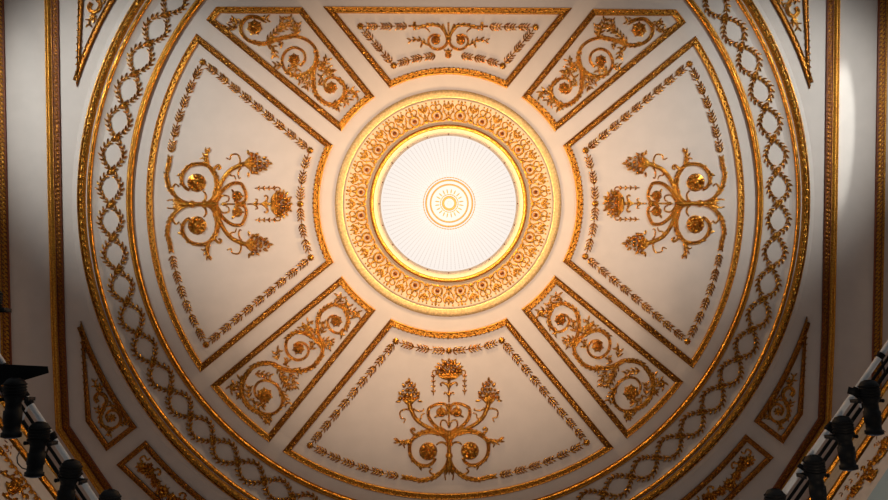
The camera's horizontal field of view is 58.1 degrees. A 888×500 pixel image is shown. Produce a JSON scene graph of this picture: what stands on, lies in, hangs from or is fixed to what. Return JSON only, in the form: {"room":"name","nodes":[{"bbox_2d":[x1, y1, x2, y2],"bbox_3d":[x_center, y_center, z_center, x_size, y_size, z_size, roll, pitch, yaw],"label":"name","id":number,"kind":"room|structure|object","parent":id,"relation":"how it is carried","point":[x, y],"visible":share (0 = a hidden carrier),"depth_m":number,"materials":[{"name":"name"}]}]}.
{"room":"theater auditorium","nodes":[
{"label":"theater auditorium","id":0,"kind":"room"},
{"bbox_2d":[0,455,34,499],"bbox_3d":[-7.915,4.680,12.322,0.400,7.200,13.600,-36,-87,0],"label":"wall","id":1,"kind":"structure","parent":0,"point":[4,465],"depth_m":14.79,"materials":[{"name":"paint"}]},
{"bbox_2d":[0,0,11,385],"bbox_3d":[-8.658,-2.018,15.657,0.216,0.059,10.952,0,-88,-2],"label":"crown molding","id":2,"kind":"structure","parent":1,"relation":"attached to","point":[5,318],"depth_m":15.70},
{"bbox_2d":[0,440,14,455],"bbox_3d":[-8.305,3.735,15.227,0.106,0.670,0.389,-36,-87,0],"label":"scroll","id":3,"kind":"object","parent":1,"relation":"attached to","point":[5,445],"visible":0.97,"depth_m":15.14},
{"bbox_2d":[0,470,28,499],"bbox_3d":[-7.882,4.316,14.615,0.106,0.669,0.740,-36,-87,0],"label":"scroll","id":4,"kind":"object","parent":1,"relation":"attached to","point":[15,486],"visible":1,"depth_m":14.67},
{"bbox_2d":[9,481,17,490],"bbox_3d":[-7.877,4.320,14.677,0.100,0.224,0.219,-36,-87,0],"label":"flower","id":5,"kind":"object","parent":4,"relation":"on","point":[13,485],"depth_m":14.65,"materials":[{"name":"gold metal"}]},
{"bbox_2d":[0,395,79,499],"bbox_3d":[-7.772,4.408,15.441,0.188,0.960,13.600,-36,-87,0],"label":"crown molding","id":6,"kind":"structure","parent":1,"relation":"attached to","point":[43,488],"depth_m":15.37,"materials":[{"name":"beige paint"}]},
{"bbox_2d":[0,354,97,499],"bbox_3d":[-4.832,2.627,10.031,0.372,0.262,5.272,-33,-88,0],"label":"pipe","id":7,"kind":"object","parent":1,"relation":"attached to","point":[30,404],"visible":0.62,"depth_m":9.95,"materials":[{"name":"silver metal"}]},
{"bbox_2d":[0,291,11,312],"bbox_3d":[-5.476,0.752,9.650,0.529,0.544,0.633,20,-89,-2],"label":"spotlight","id":8,"kind":"object","parent":7,"relation":"hanging from","point":[2,309],"visible":1,"depth_m":9.60,"materials":[{"name":"black metal"}]},
{"bbox_2d":[0,378,35,438],"bbox_3d":[-5.165,1.891,9.694,0.348,0.550,0.726,0,-88,-2],"label":"spotlight","id":9,"kind":"object","parent":7,"relation":"hanging from","point":[14,390],"visible":1,"depth_m":9.51,"materials":[{"name":"black metal"}]},
{"bbox_2d":[0,364,48,384],"bbox_3d":[-5.296,1.514,9.852,0.889,0.110,0.297,0,-88,-2],"label":"spotlight","id":10,"kind":"object","parent":7,"relation":"attached to","point":[7,371],"visible":0.86,"depth_m":9.80,"materials":[{"name":"black metal"}]},
{"bbox_2d":[16,421,57,477],"bbox_3d":[-4.935,2.386,9.719,0.401,0.544,0.660,11,-89,-2],"label":"spotlight","id":11,"kind":"object","parent":7,"relation":"hanging from","point":[39,435],"visible":1,"depth_m":9.54,"materials":[{"name":"black metal"}]},
{"bbox_2d":[54,459,87,499],"bbox_3d":[-4.532,2.847,9.747,0.336,0.544,0.638,0,-88,-2],"label":"spotlight","id":12,"kind":"object","parent":7,"relation":"hanging from","point":[70,470],"visible":1,"depth_m":9.58,"materials":[{"name":"black metal"}]},
{"bbox_2d":[98,489,121,499],"bbox_3d":[-4.097,3.199,9.771,0.367,0.544,0.610,16,-89,-2],"label":"spotlight","id":13,"kind":"object","parent":7,"relation":"hanging from","point":[109,494],"visible":1,"depth_m":9.63,"materials":[{"name":"black metal"}]},
{"bbox_2d":[44,0,111,494],"bbox_3d":[-7.417,-0.570,15.739,1.674,0.065,13.826,-8,-88,-1],"label":"crown molding","id":14,"kind":"structure","parent":1,"relation":"attached to","point":[51,7],"depth_m":15.74,"materials":[{"name":"gold metal"}]},
{"bbox_2d":[0,0,887,499],"bbox_3d":[0.087,-0.928,16.149,25.600,0.320,25.600,0,-88,-2],"label":"ceiling","id":15,"kind":"structure","parent":0,"point":[215,117],"depth_m":16.02,"materials":[{"name":"paint"}]},
{"bbox_2d":[73,0,114,85],"bbox_3d":[-7.004,-4.521,15.623,0.834,0.068,2.535,26,-89,-2],"label":"trim","id":16,"kind":"structure","parent":15,"relation":"attached to","point":[81,60],"depth_m":15.63,"materials":[{"name":"gold metal"}]},
{"bbox_2d":[85,0,106,27],"bbox_3d":[-6.783,-4.918,15.618,0.608,0.064,1.212,33,-89,-2],"label":"scroll","id":17,"kind":"object","parent":15,"relation":"attached to","point":[92,16],"visible":1,"depth_m":15.63},
{"bbox_2d":[77,321,136,450],"bbox_3d":[-6.988,2.721,15.857,0.834,0.068,2.535,-27,-88,-1],"label":"trim","id":18,"kind":"structure","parent":15,"relation":"attached to","point":[85,344],"depth_m":15.86,"materials":[{"name":"gold metal"}]},
{"bbox_2d":[91,379,127,437],"bbox_3d":[-6.766,3.117,15.878,0.608,0.064,1.212,-33,-87,0],"label":"scroll","id":19,"kind":"object","parent":15,"relation":"attached to","point":[100,411],"visible":1,"depth_m":15.89},
{"bbox_2d":[108,414,115,421],"bbox_3d":[-6.597,3.340,15.888,0.182,0.058,0.187,0,-88,-2],"label":"flower","id":20,"kind":"object","parent":19,"relation":"on","point":[111,417],"depth_m":15.90,"materials":[{"name":"gold metal"}]},
{"bbox_2d":[135,455,186,499],"bbox_3d":[-5.575,4.777,15.948,1.603,0.104,0.490,45,-90,-3],"label":"scroll","id":21,"kind":"object","parent":15,"relation":"attached to","point":[162,491],"visible":1,"depth_m":15.95},
{"bbox_2d":[117,440,205,499],"bbox_3d":[-5.535,4.736,15.966,2.053,0.068,0.749,45,-90,-3],"label":"trim","id":22,"kind":"structure","parent":15,"relation":"attached to","point":[144,445],"depth_m":15.94,"materials":[{"name":"gold metal"}]},
{"bbox_2d":[164,147,291,259],"bbox_3d":[-4.262,-0.908,15.803,2.537,0.108,2.256,0,-88,-2],"label":"relief","id":23,"kind":"object","parent":15,"relation":"attached to","point":[196,182],"visible":1,"depth_m":15.82,"materials":[{"name":"gold metal"}]},
{"bbox_2d":[187,173,205,191],"bbox_3d":[-4.890,-1.327,15.770,0.363,0.108,0.372,0,-88,-2],"label":"flower","id":24,"kind":"object","parent":23,"relation":"on","point":[196,182],"depth_m":15.78,"materials":[{"name":"gold metal"}]},
{"bbox_2d":[188,216,205,234],"bbox_3d":[-4.888,-0.484,15.797,0.363,0.108,0.372,0,-88,-2],"label":"flower","id":25,"kind":"object","parent":23,"relation":"on","point":[196,225],"depth_m":15.80,"materials":[{"name":"gold metal"}]},
{"bbox_2d":[255,217,280,221],"bbox_3d":[-3.498,-0.619,15.871,0.527,0.036,0.146,0,-88,-2],"label":"pendant","id":26,"kind":"object","parent":23,"relation":"attached to","point":[258,219],"depth_m":15.87,"materials":[{"name":"gold metal"}]},
{"bbox_2d":[255,186,280,190],"bbox_3d":[-3.499,-1.204,15.852,0.527,0.036,0.146,0,-88,-2],"label":"pendant","id":27,"kind":"object","parent":23,"relation":"attached to","point":[263,187],"depth_m":15.86,"materials":[{"name":"gold metal"}]},
{"bbox_2d":[146,34,333,371],"bbox_3d":[-4.034,-0.909,15.823,3.674,0.080,6.678,0,-88,-2],"label":"trim","id":28,"kind":"structure","parent":15,"relation":"attached to","point":[196,40],"depth_m":15.81,"materials":[{"name":"gold metal"}]},
{"bbox_2d":[167,58,313,347],"bbox_3d":[-4.023,-0.911,15.839,2.883,0.050,5.736,0,-88,-2],"label":"leaf garland","id":29,"kind":"object","parent":15,"relation":"attached to","point":[202,61],"visible":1,"depth_m":15.86},
{"bbox_2d":[206,6,374,130],"bbox_3d":[-2.877,-3.946,15.761,3.493,0.080,1.398,39,-90,-3],"label":"trim","id":30,"kind":"structure","parent":15,"relation":"attached to","point":[369,96],"depth_m":15.76,"materials":[{"name":"gold metal"}]},
{"bbox_2d":[223,14,360,111],"bbox_3d":[-2.890,-3.879,15.755,3.024,0.095,1.122,37,-90,-3],"label":"scroll","id":31,"kind":"object","parent":15,"relation":"attached to","point":[254,27],"visible":1,"depth_m":15.78},
{"bbox_2d":[246,19,261,34],"bbox_3d":[-3.727,-4.389,15.713,0.328,0.095,0.321,0,-88,-2],"label":"flower","id":32,"kind":"object","parent":31,"relation":"on","point":[254,27],"depth_m":15.72,"materials":[{"name":"gold metal"}]},
{"bbox_2d":[288,53,299,64],"bbox_3d":[-2.961,-3.768,15.756,0.253,0.095,0.248,0,-88,-2],"label":"flower","id":33,"kind":"object","parent":31,"relation":"on","point":[293,59],"depth_m":15.77,"materials":[{"name":"gold metal"}]},
{"bbox_2d":[326,81,337,92],"bbox_3d":[-2.226,-3.223,15.796,0.253,0.095,0.248,0,-88,-2],"label":"flower","id":34,"kind":"object","parent":31,"relation":"on","point":[331,87],"depth_m":15.81,"materials":[{"name":"gold metal"}]},
{"bbox_2d":[210,276,375,441],"bbox_3d":[-2.891,2.098,15.955,3.441,0.080,1.633,-45,-87,0],"label":"trim","id":35,"kind":"structure","parent":15,"relation":"attached to","point":[341,281],"depth_m":15.95,"materials":[{"name":"gold metal"}]},
{"bbox_2d":[226,292,362,425],"bbox_3d":[-2.875,2.119,15.949,3.076,0.095,1.210,-43,-87,0],"label":"scroll","id":36,"kind":"object","parent":15,"relation":"attached to","point":[264,395],"visible":1,"depth_m":15.97},
{"bbox_2d":[257,387,272,402],"bbox_3d":[-3.590,2.906,15.953,0.351,0.095,0.344,0,-88,-2],"label":"flower","id":37,"kind":"object","parent":36,"relation":"on","point":[264,395],"depth_m":15.97,"materials":[{"name":"gold metal"}]},
{"bbox_2d":[292,342,304,354],"bbox_3d":[-2.906,1.964,15.943,0.263,0.095,0.258,0,-88,-2],"label":"flower","id":38,"kind":"object","parent":36,"relation":"on","point":[298,348],"depth_m":15.96,"materials":[{"name":"gold metal"}]},
{"bbox_2d":[330,315,342,326],"bbox_3d":[-2.151,1.415,15.948,0.263,0.095,0.258,0,-88,-2],"label":"flower","id":39,"kind":"object","parent":36,"relation":"on","point":[336,320],"depth_m":15.97,"materials":[{"name":"gold metal"}]},
{"bbox_2d":[72,0,813,499],"bbox_3d":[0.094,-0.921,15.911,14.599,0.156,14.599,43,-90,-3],"label":"trim","id":40,"kind":"structure","parent":15,"relation":"attached to","point":[136,5],"depth_m":15.95,"materials":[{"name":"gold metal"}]},
{"bbox_2d":[95,0,792,499],"bbox_3d":[0.093,-0.922,15.960,13.940,0.057,13.940,45,-90,-3],"label":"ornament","id":41,"kind":"object","parent":15,"relation":"attached to","point":[765,106],"visible":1,"depth_m":16.03,"materials":[{"name":"gold metal"}]},
{"bbox_2d":[133,0,756,499],"bbox_3d":[0.092,-0.923,15.980,12.680,0.018,12.680,0,-88,-2],"label":"trim","id":42,"kind":"structure","parent":15,"relation":"attached to","point":[198,24],"depth_m":16.06,"materials":[{"name":"paint"}]},
{"bbox_2d":[126,0,763,499],"bbox_3d":[0.093,-0.922,15.941,12.720,0.096,12.720,0,-88,-2],"label":"trim","id":43,"kind":"structure","parent":15,"relation":"attached to","point":[197,3],"depth_m":15.99,"materials":[{"name":"gold metal"}]},
{"bbox_2d":[323,6,571,88],"bbox_3d":[0.086,-4.008,15.855,4.937,0.068,1.592,0,-88,-2],"label":"trim","id":44,"kind":"structure","parent":15,"relation":"attached to","point":[332,10],"depth_m":15.84,"materials":[{"name":"gold metal"}]},
{"bbox_2d":[335,90,560,316],"bbox_3d":[0.093,-0.922,15.943,4.519,0.092,4.519,37,-90,-3],"label":"ring","id":45,"kind":"object","parent":15,"relation":"attached to","point":[409,114],"visible":1,"depth_m":15.95,"materials":[{"name":"gold paint"}]},
{"bbox_2d":[282,318,613,499],"bbox_3d":[0.102,3.205,16.082,6.678,0.080,3.674,0,-88,-2],"label":"trim","id":46,"kind":"structure","parent":15,"relation":"attached to","point":[607,447],"depth_m":16.07,"materials":[{"name":"gold metal"}]},
{"bbox_2d":[357,22,538,68],"bbox_3d":[0.084,-4.053,15.862,3.628,0.050,0.940,0,-88,-2],"label":"leaf garland","id":47,"kind":"object","parent":15,"relation":"attached to","point":[360,26],"visible":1,"depth_m":15.87},
{"bbox_2d":[407,22,488,57],"bbox_3d":[0.086,-4.163,15.847,1.662,0.073,0.713,0,-88,-2],"label":"relief","id":48,"kind":"object","parent":15,"relation":"attached to","point":[435,39],"visible":1,"depth_m":15.86,"materials":[{"name":"gold metal"}]},
{"bbox_2d":[431,36,439,44],"bbox_3d":[-0.163,-4.162,15.840,0.184,0.073,0.181,0,-88,-2],"label":"flower","id":49,"kind":"object","parent":48,"relation":"on","point":[435,40],"depth_m":15.85,"materials":[{"name":"gold metal"}]},
{"bbox_2d":[456,36,464,44],"bbox_3d":[0.335,-4.163,15.855,0.184,0.073,0.181,0,-88,-2],"label":"flower","id":50,"kind":"object","parent":48,"relation":"on","point":[460,40],"depth_m":15.86,"materials":[{"name":"gold metal"}]},
{"bbox_2d":[368,123,528,283],"bbox_3d":[0.097,-0.918,15.824,3.220,0.490,3.220,0,-88,-2],"label":"ceiling light","id":51,"kind":"object","parent":15,"relation":"attached to","point":[448,203],"visible":1,"depth_m":15.77,"materials":[{"name":"white"}]},
{"bbox_2d":[307,337,589,479],"bbox_3d":[0.100,3.191,16.097,5.736,0.050,2.880,0,-88,-2],"label":"leaf garland","id":52,"kind":"object","parent":15,"relation":"attached to","point":[501,340],"visible":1,"depth_m":16.08},
{"bbox_2d":[394,358,504,482],"bbox_3d":[0.103,3.433,16.076,2.256,0.108,2.537,0,-88,-2],"label":"relief","id":53,"kind":"object","parent":15,"relation":"attached to","point":[428,450],"visible":1,"depth_m":16.10,"materials":[{"name":"gold metal"}]},
{"bbox_2d":[419,442,436,459],"bbox_3d":[-0.317,4.062,16.083,0.372,0.108,0.363,0,-88,-2],"label":"flower","id":54,"kind":"object","parent":53,"relation":"on","point":[428,451],"depth_m":16.09,"materials":[{"name":"gold metal"}]},
{"bbox_2d":[431,370,435,394],"bbox_3d":[-0.192,2.668,16.078,0.146,0.036,0.527,0,-88,-2],"label":"pendant","id":55,"kind":"object","parent":53,"relation":"attached to","point":[433,376],"depth_m":16.08,"materials":[{"name":"gold metal"}]},
{"bbox_2d":[462,369,466,394],"bbox_3d":[0.393,2.667,16.096,0.146,0.036,0.527,0,-88,-2],"label":"pendant","id":56,"kind":"object","parent":53,"relation":"attached to","point":[464,375],"depth_m":16.10,"materials":[{"name":"gold metal"}]},
{"bbox_2d":[461,442,478,459],"bbox_3d":[0.526,4.060,16.109,0.372,0.108,0.363,0,-88,-2],"label":"flower","id":57,"kind":"object","parent":53,"relation":"on","point":[469,450],"depth_m":16.11,"materials":[{"name":"gold metal"}]},
{"bbox_2d":[535,292,668,421],"bbox_3d":[3.075,2.100,16.130,3.076,0.095,1.210,43,-90,-3],"label":"scroll","id":58,"kind":"object","parent":15,"relation":"attached to","point":[630,392],"visible":1,"depth_m":16.15},
{"bbox_2d":[555,313,566,325],"bbox_3d":[2.348,1.401,16.085,0.263,0.095,0.258,0,-88,-2],"label":"flower","id":59,"kind":"object","parent":58,"relation":"on","point":[560,319],"depth_m":16.10,"materials":[{"name":"gold metal"}]},
{"bbox_2d":[592,340,603,351],"bbox_3d":[3.105,1.945,16.126,0.263,0.095,0.258,0,-88,-2],"label":"flower","id":60,"kind":"object","parent":58,"relation":"on","point":[597,346],"depth_m":16.14,"materials":[{"name":"gold metal"}]},
{"bbox_2d":[623,384,639,399],"bbox_3d":[3.793,2.882,16.177,0.351,0.095,0.344,0,-88,-2],"label":"flower","id":61,"kind":"object","parent":58,"relation":"on","point":[630,392],"depth_m":16.20,"materials":[{"name":"gold metal"}]},
{"bbox_2d":[522,275,682,438],"bbox_3d":[3.090,2.079,16.137,3.441,0.080,1.633,45,-90,-3],"label":"trim","id":62,"kind":"structure","parent":15,"relation":"attached to","point":[555,280],"depth_m":16.14,"materials":[{"name":"gold metal"}]},
{"bbox_2d":[536,15,669,112],"bbox_3d":[3.063,-3.898,15.936,3.024,0.095,1.122,-37,-87,0],"label":"scroll","id":63,"kind":"object","parent":15,"relation":"attached to","point":[638,29],"visible":1,"depth_m":15.96},
{"bbox_2d":[558,82,568,93],"bbox_3d":[2.402,-3.237,15.937,0.253,0.095,0.248,0,-88,-2],"label":"flower","id":64,"kind":"object","parent":63,"relation":"on","point":[564,87],"depth_m":15.95,"materials":[{"name":"gold metal"}]},
{"bbox_2d":[595,55,606,65],"bbox_3d":[3.135,-3.787,15.941,0.253,0.095,0.248,0,-88,-2],"label":"flower","id":65,"kind":"object","parent":63,"relation":"on","point":[600,60],"depth_m":15.95,"materials":[{"name":"gold metal"}]},
{"bbox_2d":[631,21,646,36],"bbox_3d":[3.898,-4.413,15.944,0.328,0.095,0.321,0,-88,-2],"label":"flower","id":66,"kind":"object","parent":63,"relation":"on","point":[638,29],"depth_m":15.95,"materials":[{"name":"gold metal"}]},
{"bbox_2d":[521,9,685,130],"bbox_3d":[3.050,-3.965,15.941,3.493,0.080,1.398,-40,-87,0],"label":"trim","id":67,"kind":"structure","parent":15,"relation":"attached to","point":[680,22],"depth_m":15.95,"materials":[{"name":"gold metal"}]},
{"bbox_2d":[582,61,723,344],"bbox_3d":[4.207,-0.934,16.088,2.881,0.050,5.736,0,-88,-2],"label":"leaf garland","id":68,"kind":"object","parent":15,"relation":"attached to","point":[585,150],"visible":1,"depth_m":16.07},
{"bbox_2d":[563,36,744,367],"bbox_3d":[4.220,-0.935,16.074,3.674,0.080,6.678,0,-88,-2],"label":"trim","id":69,"kind":"structure","parent":15,"relation":"attached to","point":[734,137],"depth_m":16.06,"materials":[{"name":"gold metal"}]},
{"bbox_2d":[602,148,727,258],"bbox_3d":[4.448,-0.935,16.067,2.537,0.108,2.256,0,-88,-2],"label":"relief","id":70,"kind":"object","parent":15,"relation":"attached to","point":[695,182],"visible":1,"depth_m":16.09,"materials":[{"name":"gold metal"}]},
{"bbox_2d":[614,186,638,189],"bbox_3d":[3.682,-1.226,16.070,0.527,0.036,0.146,0,-88,-2],"label":"pendant","id":71,"kind":"object","parent":70,"relation":"attached to","point":[620,187],"depth_m":16.07,"materials":[{"name":"gold metal"}]},
{"bbox_2d":[614,216,638,221],"bbox_3d":[3.683,-0.642,16.089,0.527,0.036,0.146,0,-88,-2],"label":"pendant","id":72,"kind":"object","parent":70,"relation":"attached to","point":[620,218],"depth_m":16.09,"materials":[{"name":"gold metal"}]},
{"bbox_2d":[686,215,703,233],"bbox_3d":[5.077,-0.516,16.100,0.363,0.108,0.372,0,-88,-2],"label":"flower","id":73,"kind":"object","parent":70,"relation":"on","point":[695,224],"depth_m":16.11,"materials":[{"name":"gold metal"}]},
{"bbox_2d":[687,173,704,191],"bbox_3d":[5.075,-1.359,16.072,0.363,0.108,0.372,0,-88,-2],"label":"flower","id":74,"kind":"object","parent":70,"relation":"on","point":[695,182],"depth_m":16.08,"materials":[{"name":"gold metal"}]},
{"bbox_2d":[696,449,755,499],"bbox_3d":[5.786,4.740,16.293,0.490,0.104,1.603,45,-90,-3],"label":"flower festoon","id":75,"kind":"object","parent":15,"relation":"attached to","point":[730,484],"visible":1,"depth_m":16.30,"materials":[{"name":"gold metal"}]},
{"bbox_2d":[681,434,773,499],"bbox_3d":[5.745,4.700,16.309,0.749,0.068,2.053,45,-90,-3],"label":"trim","id":76,"kind":"structure","parent":15,"relation":"attached to","point":[745,439],"depth_m":16.30,"materials":[{"name":"gold metal"}]},
{"bbox_2d":[762,373,797,430],"bbox_3d":[6.969,3.073,16.295,0.608,0.064,1.212,33,-89,-2],"label":"scroll","id":77,"kind":"object","parent":15,"relation":"attached to","point":[787,404],"visible":1,"depth_m":16.30},
{"bbox_2d":[773,407,781,415],"bbox_3d":[6.801,3.297,16.295,0.182,0.058,0.187,0,-88,-2],"label":"flower","id":78,"kind":"object","parent":77,"relation":"on","point":[777,411],"depth_m":16.30,"materials":[{"name":"gold metal"}]},
{"bbox_2d":[754,317,810,443],"bbox_3d":[7.189,2.676,16.287,0.834,0.068,2.535,26,-89,-2],"label":"trim","id":79,"kind":"structure","parent":15,"relation":"attached to","point":[803,337],"depth_m":16.28,"materials":[{"name":"gold metal"}]},
{"bbox_2d":[778,0,801,30],"bbox_3d":[6.951,-4.962,16.035,0.608,0.064,1.212,-33,-87,0],"label":"scroll","id":80,"kind":"object","parent":15,"relation":"attached to","point":[794,20],"visible":1,"depth_m":16.04},
{"bbox_2d":[770,0,813,88],"bbox_3d":[7.173,-4.566,16.053,0.834,0.068,2.535,-27,-88,-1],"label":"trim","id":81,"kind":"structure","parent":15,"relation":"attached to","point":[805,62],"depth_m":16.06,"materials":[{"name":"gold metal"}]},
{"bbox_2d":[849,448,887,499],"bbox_3d":[8.489,4.511,12.816,0.400,7.200,13.600,33,-89,-2],"label":"wall","id":82,"kind":"structure","parent":0,"point":[867,488],"depth_m":15.29,"materials":[{"name":"paint"}]},
{"bbox_2d":[764,0,839,499],"bbox_3d":[7.604,-0.618,16.195,1.674,0.065,13.826,7,-88,-2],"label":"crown molding","id":83,"kind":"structure","parent":82,"relation":"attached to","point":[832,6],"depth_m":16.21,"materials":[{"name":"gold metal"}]},
{"bbox_2d":[782,340,887,499],"bbox_3d":[4.909,2.547,10.325,0.372,0.262,5.467,35,-89,-2],"label":"pipe","id":84,"kind":"object","parent":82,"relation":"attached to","point":[880,355],"visible":0.5,"depth_m":10.23,"materials":[{"name":"silver metal"}]},
{"bbox_2d":[764,488,785,499],"bbox_3d":[4.125,3.284,10.024,0.336,0.544,0.637,0,-88,-2],"label":"spotlight","id":85,"kind":"object","parent":84,"relation":"hanging from","point":[773,493],"visible":1,"depth_m":9.88,"materials":[{"name":"black metal"}]},
{"bbox_2d":[796,454,829,499],"bbox_3d":[4.612,2.875,10.026,0.335,0.544,0.666,0,-88,-2],"label":"spotlight","id":86,"kind":"object","parent":84,"relation":"hanging from","point":[813,466],"visible":1,"depth_m":9.86,"materials":[{"name":"black metal"}]},
{"bbox_2d":[824,416,858,470],"bbox_3d":[4.965,2.391,10.021,0.335,0.544,0.670,0,-88,-2],"label":"spotlight","id":87,"kind":"object","parent":84,"relation":"hanging from","point":[842,429],"visible":1,"depth_m":9.84,"materials":[{"name":"black metal"}]},
{"bbox_2d":[847,380,884,435],"bbox_3d":[5.292,1.952,10.017,0.412,0.544,0.671,-20,-88,-1],"label":"spotlight","id":88,"kind":"object","parent":84,"relation":"hanging from","point":[868,392],"visible":1,"depth_m":9.84,"materials":[{"name":"black metal"}]},
{"bbox_2d":[807,379,887,499],"bbox_3d":[8.149,4.248,15.921,0.188,0.960,13.600,33,-89,-2],"label":"crown molding","id":89,"kind":"structure","parent":82,"relation":"attached to","point":[865,450],"depth_m":15.90,"materials":[{"name":"beige paint"}]},
{"bbox_2d":[839,449,887,496],"bbox_3d":[8.098,4.429,15.533,0.106,0.597,1.452,33,-89,-2],"label":"scroll","id":90,"kind":"object","parent":82,"relation":"attached to","point":[871,474],"visible":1,"depth_m":15.47},
{"bbox_2d":[866,469,874,478],"bbox_3d":[8.185,4.303,15.390,0.100,0.224,0.219,33,-89,-2],"label":"flower","id":91,"kind":"object","parent":90,"relation":"on","point":[870,474],"depth_m":15.36,"materials":[{"name":"gold metal"}]},
{"bbox_2d":[867,469,887,499],"bbox_3d":[8.018,4.656,14.713,0.060,0.640,8.000,33,-89,-2],"label":"painted band","id":92,"kind":"object","parent":82,"relation":"attached to","point":[880,492],"visible":1,"depth_m":14.88,"materials":[{"name":"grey paint"}]},
{"bbox_2d":[871,0,887,390],"bbox_3d":[8.838,-2.074,16.188,0.216,0.059,10.952,0,-88,-2],"label":"crown molding","id":93,"kind":"structure","parent":82,"relation":"attached to","point":[882,28],"depth_m":16.21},
{"bbox_2d":[873,431,887,450],"bbox_3d":[8.557,3.725,15.654,0.106,0.491,0.439,33,-89,-2],"label":"scroll","id":94,"kind":"object","parent":82,"relation":"attached to","point":[884,439],"visible":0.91,"depth_m":15.56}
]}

